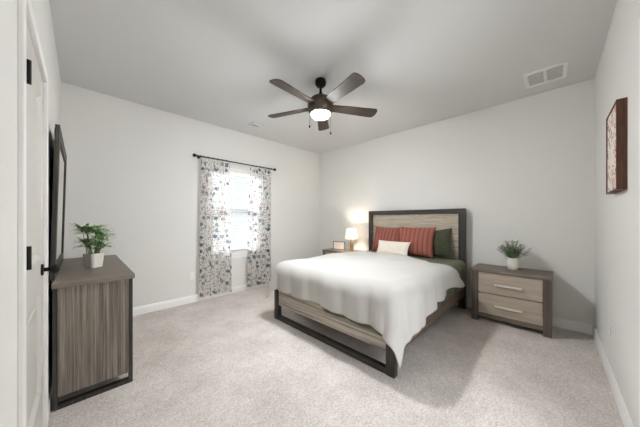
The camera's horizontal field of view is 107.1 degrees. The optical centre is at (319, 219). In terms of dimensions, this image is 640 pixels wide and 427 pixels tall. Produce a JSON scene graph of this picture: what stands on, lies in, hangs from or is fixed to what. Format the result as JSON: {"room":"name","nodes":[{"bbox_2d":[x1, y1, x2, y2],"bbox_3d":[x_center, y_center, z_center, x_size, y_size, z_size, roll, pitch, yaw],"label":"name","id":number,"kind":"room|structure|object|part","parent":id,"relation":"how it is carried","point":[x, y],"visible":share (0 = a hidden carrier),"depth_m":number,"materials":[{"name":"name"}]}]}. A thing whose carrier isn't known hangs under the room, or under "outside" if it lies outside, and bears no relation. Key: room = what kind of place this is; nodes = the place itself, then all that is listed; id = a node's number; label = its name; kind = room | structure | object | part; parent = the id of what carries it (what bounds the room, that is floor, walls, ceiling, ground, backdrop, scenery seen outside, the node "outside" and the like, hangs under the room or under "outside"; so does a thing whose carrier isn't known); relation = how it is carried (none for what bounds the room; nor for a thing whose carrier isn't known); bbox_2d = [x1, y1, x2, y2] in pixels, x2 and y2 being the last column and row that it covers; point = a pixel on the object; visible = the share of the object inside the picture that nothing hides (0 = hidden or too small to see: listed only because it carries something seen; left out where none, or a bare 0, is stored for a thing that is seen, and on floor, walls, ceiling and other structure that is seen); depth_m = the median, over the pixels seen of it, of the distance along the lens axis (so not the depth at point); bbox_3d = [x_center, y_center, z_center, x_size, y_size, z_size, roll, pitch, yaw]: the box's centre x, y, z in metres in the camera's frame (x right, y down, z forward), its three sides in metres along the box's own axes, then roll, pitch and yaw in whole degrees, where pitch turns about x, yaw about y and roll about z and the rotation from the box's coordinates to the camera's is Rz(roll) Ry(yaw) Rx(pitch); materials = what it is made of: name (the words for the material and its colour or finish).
{"room":"bedroom","nodes":[
{"label":"bedroom","id":0,"kind":"room"},
{"bbox_2d":[0,0,60,426],"bbox_3d":[-0.934,-0.142,0.624,5.705,2.740,0.120,0,0,45],"label":"wall","id":1,"kind":"structure","parent":0,"point":[8,8],"depth_m":0.75,"materials":[{"name":"white paint"}]},
{"bbox_2d":[18,0,47,426],"bbox_3d":[-1.370,0.178,1.102,0.882,2.099,0.082,0,0,45],"label":"trim","id":2,"kind":"structure","parent":1,"relation":"attached to","point":[25,10],"depth_m":0.83,"materials":[{"name":"paint"}]},
{"bbox_2d":[26,22,59,426],"bbox_3d":[-1.337,0.205,1.129,0.760,2.021,0.105,0,0,45],"label":"door","id":3,"kind":"structure","parent":1,"relation":"in","point":[35,269],"depth_m":1.18,"materials":[{"name":"paint"}]},
{"bbox_3d":[-1.528,0.278,1.342,0.066,0.066,0.070,0,0,45],"label":"knob","id":4,"kind":"part","parent":3,"relation":"part of","materials":[{"name":"black metal"}]},
{"bbox_2d":[48,371,51,420],"bbox_3d":[-2.245,1.175,2.014,1.645,0.105,0.014,0,0,45],"label":"baseboard","id":5,"kind":"structure","parent":1,"relation":"attached to","point":[50,382],"depth_m":1.55,"materials":[{"name":"paint"}]},
{"bbox_2d":[61,82,318,307],"bbox_3d":[-1.426,-0.142,4.098,0.120,2.740,4.128,0,0,45],"label":"wall","id":6,"kind":"structure","parent":0,"point":[132,170],"depth_m":3.22,"materials":[{"name":"white paint"}]},
{"bbox_2d":[189,272,194,279],"bbox_3d":[-1.905,0.833,3.522,0.008,0.114,0.070,0,0,45],"label":"wall outlet","id":7,"kind":"object","parent":6,"relation":"attached to","point":[191,274],"visible":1,"depth_m":3.52,"materials":[{"name":"white plastic"}]},
{"bbox_2d":[133,283,268,315],"bbox_3d":[-1.420,1.175,4.008,0.014,0.105,4.008,0,0,45],"label":"baseboard","id":8,"kind":"structure","parent":6,"relation":"attached to","point":[148,308],"depth_m":3.40,"materials":[{"name":"paint"}]},
{"bbox_2d":[193,153,275,170],"bbox_3d":[-1.369,-0.952,3.991,0.111,0.052,1.458,0,0,45],"label":"curtain rod","id":9,"kind":"object","parent":6,"relation":"attached to","point":[194,154],"visible":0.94,"depth_m":3.84,"materials":[{"name":"black metal"}]},
{"bbox_2d":[199,156,231,296],"bbox_3d":[-1.620,0.101,3.691,0.104,2.134,0.511,0,0,45],"label":"floral curtain","id":10,"kind":"object","parent":9,"relation":"hanging from","point":[215,267],"visible":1,"depth_m":3.69,"materials":[{"name":"fabric"}]},
{"bbox_2d":[247,165,270,286],"bbox_3d":[-1.078,0.101,4.244,0.101,2.133,0.498,0,0,45],"label":"floral curtain","id":11,"kind":"object","parent":9,"relation":"hanging from","point":[259,208],"visible":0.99,"depth_m":4.24,"materials":[{"name":"fabric"}]},
{"bbox_2d":[231,210,247,258],"bbox_3d":[-1.435,-0.115,4.063,0.135,1.515,1.020,0,0,45],"label":"window","id":12,"kind":"structure","parent":6,"relation":"in","point":[243,254],"depth_m":4.08,"materials":[{"name":"plastic"}]},
{"bbox_3d":[-1.416,0.605,4.044,0.080,0.077,1.020,0,0,45],"label":"sill","id":13,"kind":"part","parent":12,"relation":"part of","materials":[{"name":"paint"}]},
{"bbox_2d":[230,168,249,253],"bbox_3d":[-1.419,-0.154,4.047,0.060,1.433,0.944,0,0,45],"label":"window blind","id":14,"kind":"object","parent":12,"relation":"attached to","point":[236,172],"visible":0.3,"depth_m":4.07,"materials":[{"name":"white plastic"}]},
{"bbox_3d":[-1.422,-0.834,4.050,0.052,0.074,0.944,0,0,45],"label":"head rail","id":15,"kind":"part","parent":14,"relation":"part of","materials":[{"name":"white plastic"}]},
{"bbox_2d":[49,0,616,153],"bbox_3d":[0.518,-1.562,2.091,5.705,0.100,4.248,0,0,45],"label":"ceiling","id":16,"kind":"structure","parent":0,"point":[421,62],"depth_m":2.13,"materials":[{"name":"white paint"}]},
{"bbox_2d":[248,121,263,127],"bbox_3d":[-1.011,-1.504,3.742,0.200,0.017,0.180,0,0,45],"label":"ceiling vent","id":17,"kind":"object","parent":16,"relation":"in","point":[255,124],"visible":1,"depth_m":3.71,"materials":[{"name":"white metal"}]},
{"bbox_2d":[268,72,376,134],"bbox_3d":[-0.013,-1.228,2.518,1.252,0.569,1.222,0,0,45],"label":"ceiling fan","id":18,"kind":"object","parent":16,"relation":"hanging from","point":[321,106],"visible":1,"depth_m":2.45,"materials":[{"name":"black metal"}]},
{"bbox_3d":[-0.353,-1.219,2.699,0.527,0.008,0.148,0,12,22],"label":"blade","id":19,"kind":"part","parent":18,"relation":"part of","materials":[{"name":"brown wood"}]},
{"bbox_3d":[-0.243,-1.219,2.256,0.148,0.008,0.527,15,10,39],"label":"blade","id":20,"kind":"part","parent":18,"relation":"part of","materials":[{"name":"brown wood"}]},
{"bbox_3d":[0.007,-1.123,2.553,0.208,0.065,0.208,0,0,45],"label":"light globe","id":21,"kind":"part","parent":18,"relation":"part of","materials":[{"name":"white glass"}]},
{"bbox_3d":[0.035,-1.219,2.940,0.148,0.008,0.527,-12,-1,4],"label":"blade","id":22,"kind":"part","parent":18,"relation":"part of","materials":[{"name":"brown wood"}]},
{"bbox_3d":[0.212,-1.219,2.223,0.148,0.008,0.527,14,-7,-31],"label":"blade","id":23,"kind":"part","parent":18,"relation":"part of","materials":[{"name":"brown wood"}]},
{"bbox_3d":[0.384,-1.219,2.646,0.527,0.008,0.148,0,-12,-14],"label":"blade","id":24,"kind":"part","parent":18,"relation":"part of","materials":[{"name":"brown wood"}]},
{"bbox_2d":[523,60,567,88],"bbox_3d":[2.355,-1.506,2.474,0.320,0.012,0.350,0,0,45],"label":"ceiling vent","id":25,"kind":"object","parent":16,"relation":"in","point":[558,71],"visible":1,"depth_m":2.46,"materials":[{"name":"white plastic"}]},
{"bbox_2d":[48,285,623,426],"bbox_3d":[0.518,1.288,2.091,5.705,0.120,4.248,0,0,45],"label":"floor","id":26,"kind":"structure","parent":0,"point":[225,360],"depth_m":1.84,"materials":[{"name":"carpet"}]},
{"bbox_2d":[51,255,134,411],"bbox_3d":[-2.053,0.818,2.147,1.406,0.820,0.430,0,0,45],"label":"dresser","id":27,"kind":"object","parent":26,"relation":"on","point":[92,308],"visible":0.99,"depth_m":1.66,"materials":[{"name":"brown wood"}]},
{"bbox_2d":[49,124,66,280],"bbox_3d":[-2.186,-0.119,1.988,1.135,1.055,0.048,0,0,45],"label":"dresser mirror","id":28,"kind":"object","parent":27,"relation":"on","point":[60,157],"visible":0.9,"depth_m":1.65,"materials":[{"name":"brown wood"}]},
{"bbox_2d":[56,146,64,262],"bbox_3d":[-2.184,-0.119,1.990,0.973,0.893,0.023,0,0,45],"label":"mirror glass","id":29,"kind":"object","parent":28,"relation":"attached to","point":[61,189],"depth_m":2.01,"materials":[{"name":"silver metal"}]},
{"bbox_2d":[68,223,117,267],"bbox_3d":[-1.962,0.215,2.052,0.320,0.385,0.333,0,0,45],"label":"potted plant","id":30,"kind":"object","parent":27,"relation":"on","point":[94,259],"visible":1,"depth_m":2.03,"materials":[{"name":"green plant"}]},
{"bbox_3d":[-1.964,0.348,2.053,0.110,0.120,0.110,0,0,7],"label":"pot","id":31,"kind":"part","parent":30,"relation":"part of","materials":[{"name":"white ceramic"}]},
{"bbox_3d":[-1.582,0.796,1.669,0.029,0.708,0.362,0,0,45],"label":"panel","id":32,"kind":"part","parent":27,"relation":"part of","materials":[{"name":"brown wood"}]},
{"bbox_2d":[322,248,360,254],"bbox_3d":[0.448,0.910,4.648,0.736,0.635,0.431,0,0,45],"label":"nightstand","id":33,"kind":"object","parent":26,"relation":"on","point":[331,250],"visible":0.16,"depth_m":4.60,"materials":[{"name":"brown wood"}]},
{"bbox_2d":[333,241,344,249],"bbox_3d":[0.385,0.513,4.752,0.255,0.167,0.060,0,0,31],"label":"picture frame","id":34,"kind":"object","parent":33,"relation":"on","point":[338,245],"visible":0.98,"depth_m":4.73,"materials":[{"name":"brown wood"}]},
{"bbox_2d":[334,242,343,248],"bbox_3d":[0.378,0.512,4.739,0.227,0.137,0.018,0,0,31],"label":"picture","id":35,"kind":"object","parent":34,"relation":"attached to","point":[337,245],"depth_m":4.74,"materials":[{"name":"paper"}]},
{"bbox_2d":[345,228,357,251],"bbox_3d":[0.601,0.378,4.497,0.236,0.430,0.236,0,0,45],"label":"table lamp","id":36,"kind":"object","parent":33,"relation":"on","point":[351,233],"visible":1,"depth_m":4.43,"materials":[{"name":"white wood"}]},
{"bbox_3d":[0.601,0.261,4.497,0.236,0.195,0.236,0,0,45],"label":"lamp shade","id":37,"kind":"part","parent":36,"relation":"part of","materials":[{"name":"white fabric"}]},
{"bbox_2d":[274,208,465,378],"bbox_3d":[0.741,0.533,3.135,1.615,1.390,2.100,0,0,45],"label":"bed","id":38,"kind":"object","parent":26,"relation":"on","point":[455,219],"visible":0.26,"depth_m":2.77,"materials":[{"name":"brown wood"}]},
{"bbox_3d":[-0.525,1.020,2.950,0.075,0.415,0.056,0,0,45],"label":"leg","id":39,"kind":"part","parent":38,"relation":"part of","materials":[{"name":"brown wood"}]},
{"bbox_3d":[0.020,0.934,2.410,1.460,0.223,0.035,0,0,45],"label":"foot panel","id":40,"kind":"part","parent":38,"relation":"part of","materials":[{"name":"brown wood"}]},
{"bbox_3d":[0.952,0.569,4.351,0.085,1.318,0.075,0,0,45],"label":"headboard post","id":41,"kind":"part","parent":38,"relation":"part of","materials":[{"name":"grey wood"}]},
{"bbox_3d":[0.566,1.020,1.870,0.075,0.415,0.056,0,0,45],"label":"leg","id":42,"kind":"part","parent":38,"relation":"part of","materials":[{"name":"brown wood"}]},
{"bbox_3d":[1.478,0.418,3.838,1.389,1.020,0.043,0,0,45],"label":"headboard panel","id":43,"kind":"part","parent":38,"relation":"part of","materials":[{"name":"brown wood"}]},
{"bbox_3d":[1.474,-0.126,3.834,1.555,0.072,0.075,0,0,45],"label":"headboard rail","id":44,"kind":"part","parent":38,"relation":"part of","materials":[{"name":"grey wood"}]},
{"bbox_3d":[1.290,0.946,2.579,0.030,0.235,1.969,0,0,45],"label":"rail","id":45,"kind":"part","parent":38,"relation":"part of","materials":[{"name":"brown wood"}]},
{"bbox_3d":[1.997,0.569,3.317,0.085,1.318,0.075,0,0,45],"label":"headboard post","id":46,"kind":"part","parent":38,"relation":"part of","materials":[{"name":"brown wood"}]},
{"bbox_2d":[471,263,552,338],"bbox_3d":[2.280,0.910,2.835,0.736,0.635,0.431,0,0,45],"label":"nightstand","id":47,"kind":"object","parent":26,"relation":"on","point":[521,296],"visible":1,"depth_m":2.68,"materials":[{"name":"brown wood"}]},
{"bbox_3d":[1.935,0.928,2.948,0.070,0.599,0.066,0,0,45],"label":"post","id":48,"kind":"part","parent":47,"relation":"part of","materials":[{"name":"brown wood"}]},
{"bbox_3d":[2.139,0.762,2.692,0.250,0.023,0.029,0,0,45],"label":"handle","id":49,"kind":"part","parent":47,"relation":"part of","materials":[{"name":"silver metal"}]},
{"bbox_3d":[2.139,1.012,2.692,0.250,0.023,0.029,0,0,45],"label":"handle","id":50,"kind":"part","parent":47,"relation":"part of","materials":[{"name":"silver metal"}]},
{"bbox_3d":[2.276,0.754,2.831,0.576,0.239,0.363,0,0,45],"label":"drawer","id":51,"kind":"part","parent":47,"relation":"part of","materials":[{"name":"brown wood"}]},
{"bbox_3d":[2.276,1.004,2.831,0.576,0.240,0.363,0,0,45],"label":"drawer","id":52,"kind":"part","parent":47,"relation":"part of","materials":[{"name":"brown wood"}]},
{"bbox_2d":[497,240,532,269],"bbox_3d":[2.313,0.414,2.815,0.317,0.358,0.255,0,0,0],"label":"potted plant","id":53,"kind":"object","parent":47,"relation":"on","point":[512,260],"visible":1,"depth_m":2.80,"materials":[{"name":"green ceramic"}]},
{"bbox_3d":[2.397,0.928,2.491,0.070,0.599,0.066,0,0,45],"label":"post","id":54,"kind":"part","parent":47,"relation":"part of","materials":[{"name":"brown wood"}]},
{"bbox_2d":[319,78,594,324],"bbox_3d":[1.542,-0.142,3.981,4.265,2.740,0.120,0,0,45],"label":"wall","id":55,"kind":"structure","parent":0,"point":[522,170],"depth_m":3.10,"materials":[{"name":"white paint"}]},
{"bbox_2d":[456,299,593,334],"bbox_3d":[1.452,1.175,3.975,4.145,0.105,0.014,0,0,45],"label":"baseboard","id":56,"kind":"structure","parent":55,"relation":"attached to","point":[557,322],"depth_m":2.64,"materials":[{"name":"paint"}]},
{"bbox_2d":[595,0,639,426],"bbox_3d":[1.565,-0.142,1.056,0.120,2.740,4.008,0,0,45],"label":"wall","id":57,"kind":"structure","parent":0,"point":[617,74],"depth_m":1.57,"materials":[{"name":"white paint"}]},
{"bbox_2d":[608,319,610,335],"bbox_3d":[2.239,0.828,1.829,0.008,0.114,0.070,0,0,45],"label":"wall outlet","id":58,"kind":"object","parent":57,"relation":"attached to","point":[609,320],"visible":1,"depth_m":1.82,"materials":[{"name":"white plastic"}]},
{"bbox_2d":[593,325,633,426],"bbox_3d":[2.239,1.175,1.833,0.014,0.105,1.955,0,0,45],"label":"baseboard","id":59,"kind":"structure","parent":57,"relation":"attached to","point":[624,414],"depth_m":1.65,"materials":[{"name":"paint"}]},
{"bbox_2d":[606,97,627,193],"bbox_3d":[1.938,-0.456,1.550,0.043,0.543,0.390,0,0,45],"label":"wall art","id":60,"kind":"object","parent":57,"relation":"attached to","point":[617,118],"visible":1,"depth_m":1.42,"materials":[{"name":"brown wood"}]},
{"bbox_2d":[608,105,615,191],"bbox_3d":[1.937,-0.456,1.551,0.027,0.523,0.370,0,0,45],"label":"print","id":61,"kind":"object","parent":60,"relation":"attached to","point":[612,114],"depth_m":1.55},
{"bbox_2d":[639,19,639,426],"bbox_3d":[1.157,0.130,0.741,0.017,2.197,1.114,0,0,45],"label":"trim","id":62,"kind":"structure","parent":57,"relation":"attached to","point":[639,19],"depth_m":1.14,"materials":[{"name":"paint"}]},
{"bbox_3d":[0.730,0.740,3.128,1.510,0.335,1.965,0,0,45],"label":"mattress","id":63,"kind":"object","parent":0,"visible":0},
{"bbox_2d":[270,250,465,336],"bbox_3d":[0.689,0.775,3.090,1.729,0.476,2.066,0,0,45],"label":"blanket","id":64,"kind":"object","parent":63,"relation":"on","point":[459,265],"visible":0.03,"depth_m":3.00,"materials":[{"name":"green fabric"}]},
{"bbox_2d":[266,251,464,368],"bbox_3d":[0.532,0.810,2.938,1.861,0.641,1.714,0,0,45],"label":"comforter","id":65,"kind":"object","parent":64,"relation":"on","point":[394,294],"visible":1,"depth_m":2.21,"materials":[{"name":"white fabric"}]},
{"bbox_2d":[371,226,399,250],"bbox_3d":[1.126,0.326,3.979,0.534,0.428,0.224,0,0,45],"label":"throw pillow","id":66,"kind":"object","parent":64,"relation":"on","point":[381,233],"visible":0.62,"depth_m":3.94,"materials":[{"name":"red fabric"}]},
{"bbox_2d":[376,240,410,255],"bbox_3d":[1.097,0.429,3.588,0.143,0.215,0.542,0,0,-42],"label":"lumbar pillow","id":67,"kind":"object","parent":64,"relation":"on","point":[401,248],"visible":0.88,"depth_m":3.52,"materials":[{"name":"beige fabric"}]},
{"bbox_2d":[399,227,435,257],"bbox_3d":[1.426,0.321,3.533,0.549,0.438,0.240,0,0,45],"label":"throw pillow","id":68,"kind":"object","parent":64,"relation":"on","point":[421,239],"visible":0.82,"depth_m":3.43,"materials":[{"name":"red fabric"}]},
{"bbox_2d":[421,228,453,256],"bbox_3d":[1.688,0.340,3.449,0.477,0.452,0.195,0,0,35],"label":"throw pillow","id":69,"kind":"object","parent":64,"relation":"on","point":[442,246],"visible":0.6,"depth_m":3.35,"materials":[{"name":"green fabric"}]}
]}

